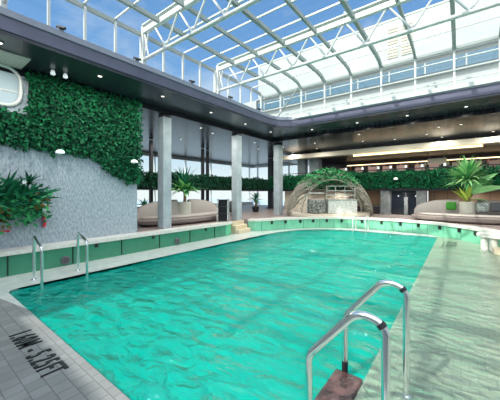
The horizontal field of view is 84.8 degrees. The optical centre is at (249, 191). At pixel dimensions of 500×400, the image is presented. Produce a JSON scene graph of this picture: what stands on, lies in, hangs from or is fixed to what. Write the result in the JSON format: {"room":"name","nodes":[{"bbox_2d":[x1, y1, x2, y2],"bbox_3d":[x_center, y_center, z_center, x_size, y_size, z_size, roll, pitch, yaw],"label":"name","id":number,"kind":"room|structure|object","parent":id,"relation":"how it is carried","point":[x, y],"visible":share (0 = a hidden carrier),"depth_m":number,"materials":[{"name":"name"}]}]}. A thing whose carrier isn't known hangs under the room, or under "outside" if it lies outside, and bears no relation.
{"room":"indoor swimming pool","nodes":[
{"label":"indoor swimming pool","id":0,"kind":"room"},
{"bbox_2d":[0,299,129,399],"bbox_3d":[-2.745,2.450,0.267,14.476,0.420,6.034,0,0,38],"label":"pool deck","id":1,"kind":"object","parent":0,"point":[19,380],"visible":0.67,"depth_m":3.42,"materials":[{"name":"grey tile"}]},
{"bbox_2d":[9,329,68,377],"bbox_3d":[-3.021,2.234,3.867,1.582,0.011,0.290,0,0,38],"label":"depth marking","id":2,"kind":"object","parent":1,"relation":"on","point":[32,342],"visible":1,"depth_m":3.75,"materials":[{"name":"black paint"}]},
{"bbox_2d":[0,76,136,248],"bbox_3d":[-7.728,-0.973,6.773,0.490,5.138,10.262,0,0,38],"label":"wall","id":3,"kind":"structure","parent":0,"point":[92,202],"depth_m":8.82,"materials":[{"name":"grey paint"}]},
{"bbox_2d":[0,64,22,106],"bbox_3d":[-7.191,-2.940,7.022,0.098,1.162,2.170,0,0,38],"label":"window","id":4,"kind":"structure","parent":3,"relation":"in","point":[11,85],"depth_m":7.66,"materials":[{"name":"grey paint"}]},
{"bbox_2d":[0,49,30,68],"bbox_3d":[-8.229,-3.515,4.906,0.966,0.031,6.692,0,0,38],"label":"trim","id":5,"kind":"structure","parent":3,"relation":"attached to","point":[10,59],"depth_m":7.24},
{"bbox_2d":[0,168,60,234],"bbox_3d":[-6.467,0.261,7.130,1.299,1.888,2.953,0,0,33],"label":"wall planter","id":6,"kind":"object","parent":3,"relation":"attached to","point":[16,199],"visible":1,"depth_m":7.53,"materials":[{"name":"green plant"}]},
{"bbox_2d":[41,215,45,227],"bbox_3d":[-6.198,0.867,8.245,0.137,0.422,0.119,0,0,38],"label":"flower","id":7,"kind":"object","parent":6,"relation":"attached to","point":[43,224],"visible":0.71,"depth_m":8.24,"materials":[{"name":"red plant"}]},
{"bbox_2d":[0,69,144,185],"bbox_3d":[-6.427,-1.904,7.855,0.456,3.403,7.408,0,0,38],"label":"ivy","id":8,"kind":"object","parent":3,"relation":"attached to","point":[103,130],"visible":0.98,"depth_m":8.93,"materials":[{"name":"green plant"}]},
{"bbox_2d":[55,150,64,154],"bbox_3d":[-5.824,-1.232,8.408,0.252,0.140,0.248,0,0,38],"label":"wall lamp","id":9,"kind":"object","parent":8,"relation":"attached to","point":[59,152],"visible":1,"depth_m":8.33,"materials":[{"name":"white glass"}]},
{"bbox_2d":[138,152,252,201],"bbox_3d":[-9.491,-1.022,22.151,0.210,4.620,32.480,0,0,38],"label":"window","id":10,"kind":"structure","parent":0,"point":[185,159],"depth_m":26.85,"materials":[{"name":"white"}]},
{"bbox_2d":[137,187,266,190],"bbox_3d":[-5.149,-0.196,20.045,4.340,0.112,16.520,0,0,38],"label":"floor","id":11,"kind":"structure","parent":0,"point":[140,188],"depth_m":20.55,"materials":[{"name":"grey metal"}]},
{"bbox_2d":[137,170,269,189],"bbox_3d":[-3.486,-0.739,18.761,1.067,1.277,16.815,0,0,38],"label":"hedge","id":12,"kind":"object","parent":11,"relation":"on","point":[150,179],"visible":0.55,"depth_m":19.07,"materials":[{"name":"green plant"}]},
{"bbox_2d":[0,228,437,308],"bbox_3d":[0.308,2.450,12.160,17.818,0.420,6.995,0,0,-32],"label":"ledge","id":13,"kind":"object","parent":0,"point":[10,283],"visible":0.47,"depth_m":8.96,"materials":[{"name":"white tile"}]},
{"bbox_2d":[31,231,87,287],"bbox_3d":[-4.661,2.306,6.964,1.463,2.388,1.131,0,0,38],"label":"pool ladder","id":14,"kind":"object","parent":13,"relation":"attached to","point":[35,240],"visible":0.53,"depth_m":6.98,"materials":[{"name":"silver metal"}]},
{"bbox_2d":[231,220,250,233],"bbox_3d":[-0.551,1.925,15.251,0.672,0.630,1.190,0,0,31],"label":"steps","id":15,"kind":"structure","parent":13,"relation":"on","point":[238,226],"depth_m":14.99,"materials":[{"name":"stone"}]},
{"bbox_2d":[352,215,368,232],"bbox_3d":[6.402,2.219,15.886,0.762,1.721,0.673,0,0,38],"label":"pool ladder","id":16,"kind":"object","parent":13,"relation":"attached to","point":[354,215],"visible":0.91,"depth_m":15.87,"materials":[{"name":"silver metal"}]},
{"bbox_2d":[10,229,428,291],"bbox_3d":[1.887,3.046,9.908,7.280,1.609,14.896,0,0,38],"label":"basin","id":17,"kind":"object","parent":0,"point":[81,275],"visible":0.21,"depth_m":8.74,"materials":[{"name":"teal tile"}]},
{"bbox_2d":[10,230,436,399],"bbox_3d":[1.887,2.290,9.908,7.280,0.072,14.896,0,0,38],"label":"pool water","id":18,"kind":"object","parent":17,"relation":"in","point":[240,320],"visible":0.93,"depth_m":5.28,"materials":[{"name":"teal liquid"}]},
{"bbox_2d":[355,236,499,399],"bbox_3d":[7.181,2.450,6.155,5.930,0.420,15.408,0,0,38],"label":"shelf","id":19,"kind":"object","parent":17,"relation":"attached to","point":[431,387],"visible":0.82,"depth_m":4.31,"materials":[{"name":"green tile"}]},
{"bbox_2d":[305,280,411,399],"bbox_3d":[1.130,2.249,2.810,0.798,2.502,1.139,0,0,38],"label":"pool ladder","id":20,"kind":"object","parent":19,"relation":"attached to","point":[351,314],"visible":0.98,"depth_m":2.57,"materials":[{"name":"silver metal"}]},
{"bbox_2d":[314,369,362,399],"bbox_3d":[0.917,2.261,2.969,0.336,0.098,0.980,0,0,38],"label":"step","id":21,"kind":"structure","parent":20,"relation":"attached to","point":[341,385],"depth_m":3.10,"materials":[{"name":"brown wood"}]},
{"bbox_2d":[356,236,499,399],"bbox_3d":[7.167,2.224,6.232,5.586,0.025,15.484,0,0,38],"label":"shallow water","id":22,"kind":"object","parent":19,"relation":"on","point":[495,324],"visible":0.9,"depth_m":4.89,"materials":[{"name":"green liquid"}]},
{"bbox_2d":[476,232,499,250],"bbox_3d":[9.185,1.911,10.422,0.408,0.658,0.931,0,0,-30],"label":"bench","id":23,"kind":"object","parent":19,"relation":"on","point":[488,240],"visible":0.89,"depth_m":10.45,"materials":[{"name":"beige stone"}]},
{"bbox_2d":[492,247,499,254],"bbox_3d":[9.113,1.925,9.769,0.672,0.630,0.504,0,0,38],"label":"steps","id":24,"kind":"structure","parent":19,"relation":"on","point":[496,250],"depth_m":9.75,"materials":[{"name":"stone"}]},
{"bbox_2d":[214,202,252,205],"bbox_3d":[-9.519,1.407,22.173,0.140,0.378,32.480,0,0,38],"label":"sea","id":25,"kind":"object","parent":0,"point":[243,203],"visible":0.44,"depth_m":33.86,"materials":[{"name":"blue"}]},
{"bbox_2d":[0,66,499,165],"bbox_3d":[0.797,-3.486,14.229,26.460,0.308,32.480,0,0,38],"label":"ceiling","id":26,"kind":"structure","parent":0,"point":[187,139],"depth_m":16.45,"materials":[{"name":"black paint"}]},
{"bbox_2d":[0,29,499,138],"bbox_3d":[1.418,-3.658,5.799,15.190,0.245,19.880,0,0,38],"label":"ceiling","id":27,"kind":"structure","parent":0,"point":[44,58],"depth_m":10.47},
{"bbox_2d":[0,6,499,125],"bbox_3d":[1.530,-4.025,4.741,13.720,0.154,18.340,0,0,38],"label":"trim","id":28,"kind":"structure","parent":27,"relation":"attached to","point":[6,12],"depth_m":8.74,"materials":[{"name":"grey metal"}]},
{"bbox_2d":[56,25,65,31],"bbox_3d":[-4.790,-4.170,6.985,0.230,0.136,0.150,0,0,1],"label":"security camera","id":29,"kind":"object","parent":28,"relation":"on","point":[62,28],"visible":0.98,"depth_m":6.93,"materials":[{"name":"grey"}]},
{"bbox_2d":[277,87,297,116],"bbox_3d":[2.018,-4.830,15.011,1.342,1.594,0.084,0,0,28],"label":"brace","id":30,"kind":"object","parent":28,"relation":"on","point":[297,87],"visible":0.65,"depth_m":14.96,"materials":[{"name":"grey paint"}]},
{"bbox_2d":[0,219,499,277],"bbox_3d":[2.016,1.960,6.866,15.018,0.560,22.300,0,0,38],"label":"wall","id":31,"kind":"structure","parent":0,"point":[11,265],"depth_m":11.82,"materials":[{"name":"green tile"}]},
{"bbox_2d":[61,256,70,263],"bbox_3d":[-5.565,2.058,8.279,0.091,0.238,0.238,0,0,38],"label":"wall fitting","id":32,"kind":"object","parent":31,"relation":"attached to","point":[65,260],"visible":1,"depth_m":8.25,"materials":[{"name":"grey metal"}]},
{"bbox_2d":[0,221,231,256],"bbox_3d":[-5.760,1.624,8.641,0.771,0.112,15.623,0,0,38],"label":"pool coping","id":33,"kind":"object","parent":31,"relation":"on","point":[64,244],"visible":1,"depth_m":9.27,"materials":[{"name":"beige stone"}]},
{"bbox_2d":[248,216,499,233],"bbox_3d":[7.263,1.624,13.507,14.828,0.112,5.766,0,0,38],"label":"pool coping","id":34,"kind":"object","parent":31,"relation":"on","point":[469,227],"visible":0.95,"depth_m":15.62,"materials":[{"name":"beige stone"}]},
{"bbox_2d":[137,204,499,231],"bbox_3d":[0.908,2.128,14.144,26.180,1.064,32.480,0,0,38],"label":"floor","id":35,"kind":"structure","parent":0,"point":[264,211],"depth_m":17.85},
{"bbox_2d":[137,198,149,207],"bbox_3d":[-6.058,0.947,15.503,1.040,1.298,1.084,0,0,38],"label":"potted palm","id":36,"kind":"object","parent":35,"relation":"on","point":[144,202],"visible":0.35,"depth_m":15.51,"materials":[{"name":"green plant"}]},
{"bbox_2d":[149,140,152,202],"bbox_3d":[-6.316,-0.854,17.498,0.314,4.900,0.314,0,0,38],"label":"steel post","id":37,"kind":"object","parent":35,"relation":"on","point":[150,141],"visible":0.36,"depth_m":17.42,"materials":[{"name":"brown metal"}]},
{"bbox_2d":[158,114,170,228],"bbox_3d":[-3.732,-0.861,11.974,0.420,4.914,0.420,0,0,38],"label":"column","id":38,"kind":"structure","parent":35,"relation":"on","point":[164,121],"depth_m":11.80,"materials":[{"name":"concrete"}]},
{"bbox_2d":[137,199,216,226],"bbox_3d":[-3.496,0.996,14.620,2.380,1.200,5.740,0,0,38],"label":"sofa","id":39,"kind":"object","parent":35,"relation":"on","point":[192,211],"visible":0.74,"depth_m":13.98,"materials":[{"name":"brown"}]},
{"bbox_2d":[141,211,216,218],"bbox_3d":[-3.474,1.208,14.603,2.094,0.105,5.051,0,0,38],"label":"seat cushion","id":40,"kind":"object","parent":39,"relation":"on","point":[193,214],"depth_m":14.03,"materials":[{"name":"beige fabric"}]},
{"bbox_2d":[178,202,190,213],"bbox_3d":[-3.496,1.036,14.620,0.644,1.036,0.741,0,0,38],"label":"planter","id":41,"kind":"object","parent":39,"relation":"on","point":[183,207],"depth_m":14.30,"materials":[{"name":"beige"}]},
{"bbox_2d":[171,165,206,201],"bbox_3d":[-3.374,-0.396,14.538,2.068,2.130,2.311,0,0,38],"label":"potted palm","id":42,"kind":"object","parent":39,"relation":"on","point":[185,187],"visible":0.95,"depth_m":14.33,"materials":[{"name":"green plant"}]},
{"bbox_2d":[201,149,203,199],"bbox_3d":[-3.625,-0.854,20.992,0.314,4.900,0.314,0,0,38],"label":"steel post","id":43,"kind":"object","parent":35,"relation":"on","point":[202,150],"visible":0.43,"depth_m":20.93,"materials":[{"name":"brown metal"}]},
{"bbox_2d":[206,150,208,200],"bbox_3d":[-3.377,-0.854,21.773,0.314,4.900,0.314,0,0,38],"label":"steel post","id":44,"kind":"object","parent":35,"relation":"on","point":[207,151],"visible":0.41,"depth_m":21.70,"materials":[{"name":"brown metal"}]},
{"bbox_2d":[217,199,228,221],"bbox_3d":[-1.447,0.980,14.763,0.602,1.232,0.518,0,0,3],"label":"cart","id":45,"kind":"object","parent":35,"relation":"on","point":[222,204],"visible":0.98,"depth_m":14.71,"materials":[{"name":"brown metal"}]},
{"bbox_2d":[229,202,231,211],"bbox_3d":[-1.107,1.129,18.368,0.798,0.934,0.795,0,0,-31],"label":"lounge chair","id":46,"kind":"object","parent":35,"relation":"on","point":[230,203],"visible":0.2,"depth_m":18.48,"materials":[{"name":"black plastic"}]},
{"bbox_2d":[232,134,241,219],"bbox_3d":[-0.767,-0.861,15.823,0.420,4.914,0.420,0,0,38],"label":"column","id":47,"kind":"structure","parent":35,"relation":"on","point":[236,138],"depth_m":15.67,"materials":[{"name":"concrete"}]},
{"bbox_2d":[248,192,262,211],"bbox_3d":[0.486,0.712,21.979,1.467,1.767,1.650,0,0,38],"label":"potted palm","id":48,"kind":"object","parent":35,"relation":"on","point":[255,208],"visible":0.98,"depth_m":21.78,"materials":[{"name":"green plant"}]},
{"bbox_2d":[252,206,258,211],"bbox_3d":[0.447,1.379,21.920,0.616,0.434,0.616,0,0,38],"label":"pot","id":49,"kind":"object","parent":48,"relation":"attached to","point":[255,208],"depth_m":21.71,"materials":[{"name":"black ceramic"}]},
{"bbox_2d":[268,158,273,207],"bbox_3d":[2.080,-0.854,27.024,0.762,4.900,0.762,0,0,38],"label":"steel post","id":50,"kind":"object","parent":35,"relation":"on","point":[270,160],"visible":0.55,"depth_m":26.86,"materials":[{"name":"brown metal"}]},
{"bbox_2d":[253,163,297,204],"bbox_3d":[3.598,-0.868,32.437,8.120,4.928,0.210,0,0,38],"label":"window","id":51,"kind":"structure","parent":35,"relation":"on","point":[285,164],"depth_m":33.88,"materials":[{"name":"white metal"}]},
{"bbox_2d":[274,144,282,214],"bbox_3d":[1.965,-0.861,19.073,0.448,4.914,0.504,0,0,38],"label":"column","id":52,"kind":"structure","parent":35,"relation":"on","point":[278,148],"depth_m":18.88,"materials":[{"name":"concrete"}]},
{"bbox_2d":[298,160,307,174],"bbox_3d":[4.828,-0.875,25.085,0.700,4.942,0.700,0,0,38],"label":"column","id":53,"kind":"structure","parent":35,"relation":"on","point":[302,164],"depth_m":24.81,"materials":[{"name":"metal"}]},
{"bbox_2d":[309,159,321,173],"bbox_3d":[5.826,-0.875,24.316,0.840,4.942,0.840,0,0,38],"label":"column","id":54,"kind":"structure","parent":35,"relation":"on","point":[314,164],"depth_m":23.99,"materials":[{"name":"concrete"}]},
{"bbox_2d":[286,167,372,216],"bbox_3d":[5.393,-0.065,18.850,5.734,3.343,2.721,0,0,2],"label":"dome","id":55,"kind":"object","parent":35,"relation":"on","point":[322,176],"visible":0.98,"depth_m":18.16,"materials":[{"name":"beige wicker"}]},
{"bbox_2d":[306,193,325,213],"bbox_3d":[4.349,0.721,18.189,1.386,1.358,1.316,0,0,0],"label":"bar cabinet","id":56,"kind":"object","parent":55,"relation":"on","point":[313,206],"visible":0.98,"depth_m":17.66,"materials":[{"name":"stone"}]},
{"bbox_2d":[325,186,357,213],"bbox_3d":[6.022,0.495,18.049,1.988,1.810,0.644,0,0,0],"label":"bar cabinet","id":57,"kind":"object","parent":55,"relation":"on","point":[333,206],"visible":0.98,"depth_m":17.77,"materials":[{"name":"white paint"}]},
{"bbox_2d":[325,199,357,199],"bbox_3d":[6.022,0.504,18.049,1.988,0.056,0.644,0,0,0],"label":"countertop","id":58,"kind":"structure","parent":57,"relation":"on","point":[325,199],"depth_m":17.73,"materials":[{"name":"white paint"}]},
{"bbox_2d":[357,206,380,213],"bbox_3d":[8.843,1.323,20.490,1.610,0.546,0.420,0,0,38],"label":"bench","id":59,"kind":"object","parent":35,"relation":"on","point":[376,209],"visible":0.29,"depth_m":20.03,"materials":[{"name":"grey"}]},
{"bbox_2d":[380,191,391,214],"bbox_3d":[9.729,0.735,19.632,0.644,1.722,0.784,0,0,38],"label":"stone pillar","id":60,"kind":"structure","parent":35,"relation":"on","point":[385,195],"depth_m":19.32,"materials":[{"name":"grey stone"}]},
{"bbox_2d":[391,191,415,214],"bbox_3d":[10.791,0.756,19.211,1.638,1.680,0.350,0,0,38],"label":"door","id":61,"kind":"structure","parent":35,"relation":"on","point":[402,202],"depth_m":19.21,"materials":[{"name":"brown metal"}]},
{"bbox_2d":[416,191,426,205],"bbox_3d":[11.470,0.735,18.291,0.644,1.722,0.784,0,0,38],"label":"stone pillar","id":62,"kind":"structure","parent":35,"relation":"on","point":[421,196],"depth_m":18.00,"materials":[{"name":"grey stone"}]},
{"bbox_2d":[411,199,499,224],"bbox_3d":[11.497,0.996,14.471,5.180,1.200,2.380,0,0,38],"label":"sofa","id":63,"kind":"object","parent":35,"relation":"on","point":[435,210],"visible":0.93,"depth_m":14.27,"materials":[{"name":"brown"}]},
{"bbox_2d":[446,202,456,209],"bbox_3d":[10.814,0.742,14.732,0.476,0.434,0.231,0,0,32],"label":"cushion","id":64,"kind":"object","parent":63,"relation":"on","point":[449,205],"visible":1,"depth_m":14.66,"materials":[{"name":"green fabric"}]},
{"bbox_2d":[418,212,499,217],"bbox_3d":[11.480,1.208,14.449,4.558,0.105,2.094,0,0,38],"label":"seat cushion","id":65,"kind":"object","parent":63,"relation":"on","point":[422,214],"depth_m":14.10,"materials":[{"name":"beige fabric"}]},
{"bbox_2d":[459,202,476,213],"bbox_3d":[11.497,1.036,14.471,0.741,1.036,0.644,0,0,38],"label":"planter","id":66,"kind":"object","parent":63,"relation":"on","point":[464,207],"depth_m":14.22,"materials":[{"name":"beige"}]},
{"bbox_2d":[443,155,499,201],"bbox_3d":[11.492,-0.660,14.437,2.400,2.652,2.251,0,0,-5],"label":"potted palm","id":67,"kind":"object","parent":63,"relation":"on","point":[467,173],"visible":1,"depth_m":14.22,"materials":[{"name":"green plant"}]},
{"bbox_2d":[476,203,488,211],"bbox_3d":[11.749,0.770,13.835,0.235,0.461,0.504,0,0,-43],"label":"cushion","id":68,"kind":"object","parent":63,"relation":"on","point":[481,207],"visible":1,"depth_m":13.77,"materials":[{"name":"fabric"}]},
{"bbox_2d":[490,202,499,211],"bbox_3d":[12.253,0.756,13.571,0.560,0.488,0.252,0,0,32],"label":"cushion","id":69,"kind":"object","parent":63,"relation":"on","point":[495,206],"visible":1,"depth_m":13.56,"materials":[{"name":"grey fabric"}]},
{"bbox_2d":[285,191,380,209],"bbox_3d":[6.563,0.756,22.864,8.260,1.680,0.280,0,0,38],"label":"wall","id":70,"kind":"structure","parent":0,"point":[287,193],"depth_m":23.49,"materials":[{"name":"beige"}]},
{"bbox_2d":[356,191,380,204],"bbox_3d":[9.048,0.448,20.756,1.890,1.064,0.084,0,0,38],"label":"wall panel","id":71,"kind":"structure","parent":70,"relation":"attached to","point":[375,196],"depth_m":20.50,"materials":[{"name":"brown wood"}]},
{"bbox_2d":[263,188,499,190],"bbox_3d":[9.714,-0.168,23.513,23.660,0.168,6.888,0,0,38],"label":"floor","id":72,"kind":"structure","parent":0,"point":[377,189],"depth_m":18.58,"materials":[{"name":"brown wood"}]},
{"bbox_2d":[268,165,499,189],"bbox_3d":[9.338,-0.884,19.591,18.875,1.574,1.046,0,0,38],"label":"hedge","id":73,"kind":"object","parent":72,"relation":"on","point":[433,178],"visible":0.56,"depth_m":18.49,"materials":[{"name":"green plant"}]},
{"bbox_2d":[283,164,499,174],"bbox_3d":[10.177,-0.952,19.640,17.920,1.400,0.070,0,0,38],"label":"balcony railing","id":74,"kind":"object","parent":72,"relation":"on","point":[487,164],"visible":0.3,"depth_m":19.05,"materials":[{"name":"brown metal"}]},
{"bbox_2d":[347,157,497,173],"bbox_3d":[14.722,-1.442,22.559,13.160,2.380,0.609,0,0,38],"label":"bar","id":75,"kind":"object","parent":72,"relation":"on","point":[479,158],"visible":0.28,"depth_m":23.18,"materials":[{"name":"brown wood"}]},
{"bbox_2d":[347,163,488,170],"bbox_3d":[14.736,-2.072,22.578,13.160,0.070,0.560,0,0,38],"label":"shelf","id":76,"kind":"object","parent":75,"relation":"attached to","point":[484,163],"depth_m":23.16,"materials":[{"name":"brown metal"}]},
{"bbox_2d":[283,144,499,165],"bbox_3d":[11.902,-2.982,22.110,18.480,0.196,6.440,0,0,38],"label":"ceiling","id":77,"kind":"structure","parent":0,"point":[487,149],"depth_m":22.26,"materials":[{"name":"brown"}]},
{"bbox_2d":[273,136,499,160],"bbox_3d":[9.660,-2.968,19.199,18.480,0.336,0.910,0,0,38],"label":"trim","id":78,"kind":"structure","parent":77,"relation":"attached to","point":[493,140],"depth_m":18.39,"materials":[{"name":"beige"}]},
{"bbox_2d":[353,144,483,156],"bbox_3d":[10.874,-2.730,18.538,7.490,0.140,0.756,0,0,38],"label":"trim","id":79,"kind":"structure","parent":78,"relation":"attached to","point":[478,145],"depth_m":18.00,"materials":[{"name":"beige"}]},
{"bbox_2d":[427,151,446,164],"bbox_3d":[13.040,-2.412,19.114,1.120,0.959,0.070,0,0,38],"label":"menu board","id":80,"kind":"object","parent":77,"relation":"hanging from","point":[434,160],"visible":0.93,"depth_m":19.07,"materials":[{"name":"beige"}]},
{"bbox_2d":[322,153,499,172],"bbox_3d":[13.692,-1.568,24.090,18.060,2.632,0.280,0,0,38],"label":"wall","id":81,"kind":"structure","parent":0,"point":[412,163],"depth_m":23.89,"materials":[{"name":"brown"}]},
{"bbox_2d":[428,191,499,201],"bbox_3d":[14.855,0.756,16.479,6.930,1.680,0.280,0,0,38],"label":"wall","id":82,"kind":"structure","parent":0,"point":[432,195],"depth_m":17.52,"materials":[{"name":"brown wood"}]},
{"bbox_3d":[10.911,-0.409,20.594,17.920,0.301,2.212,0,0,38],"label":"floor","id":83,"kind":"structure","parent":0,"visible":0},
{"bbox_2d":[368,167,376,172],"bbox_3d":[9.579,-1.259,21.498,0.616,1.401,0.623,0,0,20],"label":"bar chair","id":84,"kind":"object","parent":83,"relation":"on","point":[369,168],"visible":0.19,"depth_m":21.20,"materials":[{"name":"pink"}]},
{"bbox_2d":[397,165,405,170],"bbox_3d":[11.215,-1.259,20.142,0.623,1.401,0.616,0,0,-39],"label":"bar chair","id":85,"kind":"object","parent":83,"relation":"on","point":[399,167],"visible":0.15,"depth_m":19.96,"materials":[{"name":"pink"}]},
{"bbox_2d":[415,164,424,170],"bbox_3d":[12.197,-1.259,19.687,0.616,1.401,0.623,0,0,32],"label":"bar chair","id":86,"kind":"object","parent":83,"relation":"on","point":[418,165],"visible":0.2,"depth_m":19.43,"materials":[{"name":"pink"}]},
{"bbox_2d":[429,163,438,168],"bbox_3d":[12.915,-1.259,19.062,0.623,1.401,0.616,0,0,-34],"label":"bar chair","id":87,"kind":"object","parent":83,"relation":"on","point":[435,164],"visible":0.23,"depth_m":18.84,"materials":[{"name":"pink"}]},
{"bbox_2d":[452,162,461,169],"bbox_3d":[13.737,-1.259,18.369,0.616,1.401,0.623,0,0,7],"label":"bar chair","id":88,"kind":"object","parent":83,"relation":"on","point":[455,163],"visible":0.08,"depth_m":18.07,"materials":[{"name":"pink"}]},
{"bbox_2d":[489,160,499,170],"bbox_3d":[15.313,-1.259,16.956,0.623,1.401,0.616,0,0,-24],"label":"bar chair","id":89,"kind":"object","parent":83,"relation":"on","point":[492,161],"visible":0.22,"depth_m":16.84,"materials":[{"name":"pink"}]},
{"bbox_3d":[0.797,-3.892,14.229,26.460,0.196,32.480,0,0,38],"label":"deck","id":90,"kind":"object","parent":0,"visible":0},
{"bbox_2d":[47,0,261,110],"bbox_3d":[-4.596,-4.886,9.194,0.147,1.764,17.920,0,0,38],"label":"posts","id":91,"kind":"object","parent":90,"relation":"on","point":[48,1],"depth_m":9.97,"materials":[{"name":"white metal"}]},
{"bbox_2d":[0,0,7,8],"bbox_3d":[-0.570,-5.124,2.559,14.385,2.044,0.196,0,0,38],"label":"roof truss","id":92,"kind":"object","parent":91,"relation":"on","point":[3,3],"visible":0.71,"depth_m":6.85,"materials":[{"name":"white metal"}]},
{"bbox_2d":[65,0,263,98],"bbox_3d":[-4.644,-5.658,9.160,0.084,0.330,17.808,0,0,38],"label":"roof beam","id":93,"kind":"structure","parent":91,"relation":"attached to","point":[77,3],"depth_m":10.08,"materials":[{"name":"white metal"}]},
{"bbox_2d":[141,0,261,64],"bbox_3d":[1.780,-5.124,5.609,14.385,2.044,0.196,0,0,38],"label":"roof truss","id":94,"kind":"object","parent":91,"relation":"on","point":[172,11],"visible":0.91,"depth_m":8.76,"materials":[{"name":"white metal"}]},
{"bbox_2d":[339,0,381,67],"bbox_3d":[0.448,-5.715,5.239,0.119,0.330,17.808,0,0,38],"label":"roof beam","id":95,"kind":"structure","parent":94,"relation":"attached to","point":[344,3],"depth_m":9.67,"materials":[{"name":"white metal"}]},
{"bbox_2d":[216,0,499,94],"bbox_3d":[4.128,-5.124,8.660,14.385,2.044,0.196,0,0,38],"label":"roof truss","id":96,"kind":"object","parent":91,"relation":"on","point":[378,6],"visible":0.88,"depth_m":9.51,"materials":[{"name":"white metal"}]},
{"bbox_2d":[244,101,257,108],"bbox_3d":[-0.011,-6.650,31.766,5.880,5.320,5.677,0,0,38],"label":"deckhouse","id":97,"kind":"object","parent":90,"relation":"on","point":[254,103],"visible":0.02,"depth_m":27.99,"materials":[{"name":"white paint"}]},
{"bbox_2d":[256,0,499,116],"bbox_3d":[15.834,-8.400,21.938,30.800,8.820,10.316,0,0,38],"label":"deckhouse","id":98,"kind":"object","parent":90,"relation":"on","point":[488,62],"visible":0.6,"depth_m":20.03,"materials":[{"name":"white paint"}]},
{"bbox_2d":[264,35,499,118],"bbox_3d":[6.566,-4.844,11.854,14.420,1.680,0.196,0,0,38],"label":"window","id":99,"kind":"structure","parent":90,"relation":"on","point":[493,79],"depth_m":11.88,"materials":[{"name":"grey paint"}]},
{"bbox_3d":[-2.918,-5.124,-0.491,14.385,2.044,0.196,0,0,38],"label":"roof truss","id":100,"kind":"object","parent":90,"relation":"on","visible":0},
{"bbox_2d":[117,0,280,93],"bbox_3d":[-3.734,-5.715,8.460,0.119,0.330,17.808,0,0,38],"label":"roof beam","id":101,"kind":"structure","parent":100,"relation":"attached to","point":[128,3],"depth_m":10.45,"materials":[{"name":"white metal"}]},
{"bbox_2d":[172,0,300,87],"bbox_3d":[-2.703,-5.715,7.665,0.084,0.330,17.808,0,0,38],"label":"roof beam","id":102,"kind":"structure","parent":100,"relation":"attached to","point":[192,10],"depth_m":10.35,"materials":[{"name":"white metal"}]},
{"bbox_2d":[227,0,324,81],"bbox_3d":[-1.660,-5.715,6.862,0.119,0.330,17.808,0,0,38],"label":"roof beam","id":103,"kind":"structure","parent":100,"relation":"attached to","point":[246,12],"depth_m":10.09,"materials":[{"name":"white metal"}]},
{"bbox_2d":[115,0,140,19],"bbox_3d":[1.174,-5.852,4.852,14.420,0.056,0.049,0,0,38],"label":"roof purlin","id":104,"kind":"structure","parent":103,"relation":"attached to","point":[136,1],"depth_m":8.84,"materials":[{"name":"grey paint"}]},
{"bbox_2d":[165,0,244,43],"bbox_3d":[2.349,-5.852,6.377,14.420,0.056,0.049,0,0,38],"label":"roof purlin","id":105,"kind":"structure","parent":103,"relation":"attached to","point":[239,1],"depth_m":9.32,"materials":[{"name":"grey paint"}]},
{"bbox_2d":[201,0,348,61],"bbox_3d":[3.523,-5.852,7.902,14.420,0.056,0.049,0,0,38],"label":"roof purlin","id":106,"kind":"structure","parent":103,"relation":"attached to","point":[337,3],"depth_m":9.70,"materials":[{"name":"grey paint"}]},
{"bbox_2d":[230,0,449,76],"bbox_3d":[4.698,-5.852,9.427,14.420,0.056,0.049,0,0,38],"label":"roof purlin","id":107,"kind":"structure","parent":103,"relation":"attached to","point":[445,1],"depth_m":9.98,"materials":[{"name":"grey paint"}]},
{"bbox_2d":[242,0,497,81],"bbox_3d":[5.285,-5.852,10.190,14.420,0.056,0.049,0,0,38],"label":"roof purlin","id":108,"kind":"structure","parent":103,"relation":"attached to","point":[496,0],"depth_m":10.22,"materials":[{"name":"grey paint"}]},
{"bbox_2d":[253,15,499,87],"bbox_3d":[5.872,-5.852,10.953,14.420,0.056,0.049,0,0,38],"label":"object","id":109,"kind":"structure","parent":103,"relation":"attached to","point":[496,16],"depth_m":10.97,"materials":[{"name":"grey paint"}]},
{"bbox_2d":[284,0,351,75],"bbox_3d":[-0.606,-5.715,6.051,0.084,0.330,17.808,0,0,38],"label":"roof beam","id":110,"kind":"structure","parent":100,"relation":"attached to","point":[292,6],"depth_m":9.68,"materials":[{"name":"white metal"}]},
{"bbox_2d":[395,0,415,58],"bbox_3d":[1.490,-5.715,4.436,0.084,0.330,17.808,0,0,38],"label":"roof beam","id":111,"kind":"structure","parent":100,"relation":"attached to","point":[400,9],"depth_m":9.73,"materials":[{"name":"white metal"}]},
{"bbox_2d":[450,0,455,49],"bbox_3d":[2.533,-5.715,3.633,0.119,0.330,17.808,0,0,38],"label":"roof beam","id":112,"kind":"structure","parent":100,"relation":"attached to","point":[452,2],"depth_m":9.46,"materials":[{"name":"white metal"}]},
{"bbox_3d":[1.093,-5.887,4.769,14.448,0.182,17.850,0,0,38],"label":"window","id":113,"kind":"structure","parent":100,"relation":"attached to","visible":0},
{"bbox_2d":[184,0,296,53],"bbox_3d":[2.936,-5.852,7.140,14.420,0.056,0.049,0,0,38],"label":"roof purlin","id":114,"kind":"structure","parent":113,"relation":"attached to","point":[292,1],"depth_m":9.59,"materials":[{"name":"grey paint"}]},
{"label":"outside","id":115,"kind":"structure","parent":0,"visible":0},
{"bbox_2d":[137,199,284,206],"bbox_3d":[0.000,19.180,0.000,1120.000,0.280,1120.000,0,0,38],"label":"sea","id":116,"kind":"structure","parent":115,"point":[265,202],"depth_m":549.25,"materials":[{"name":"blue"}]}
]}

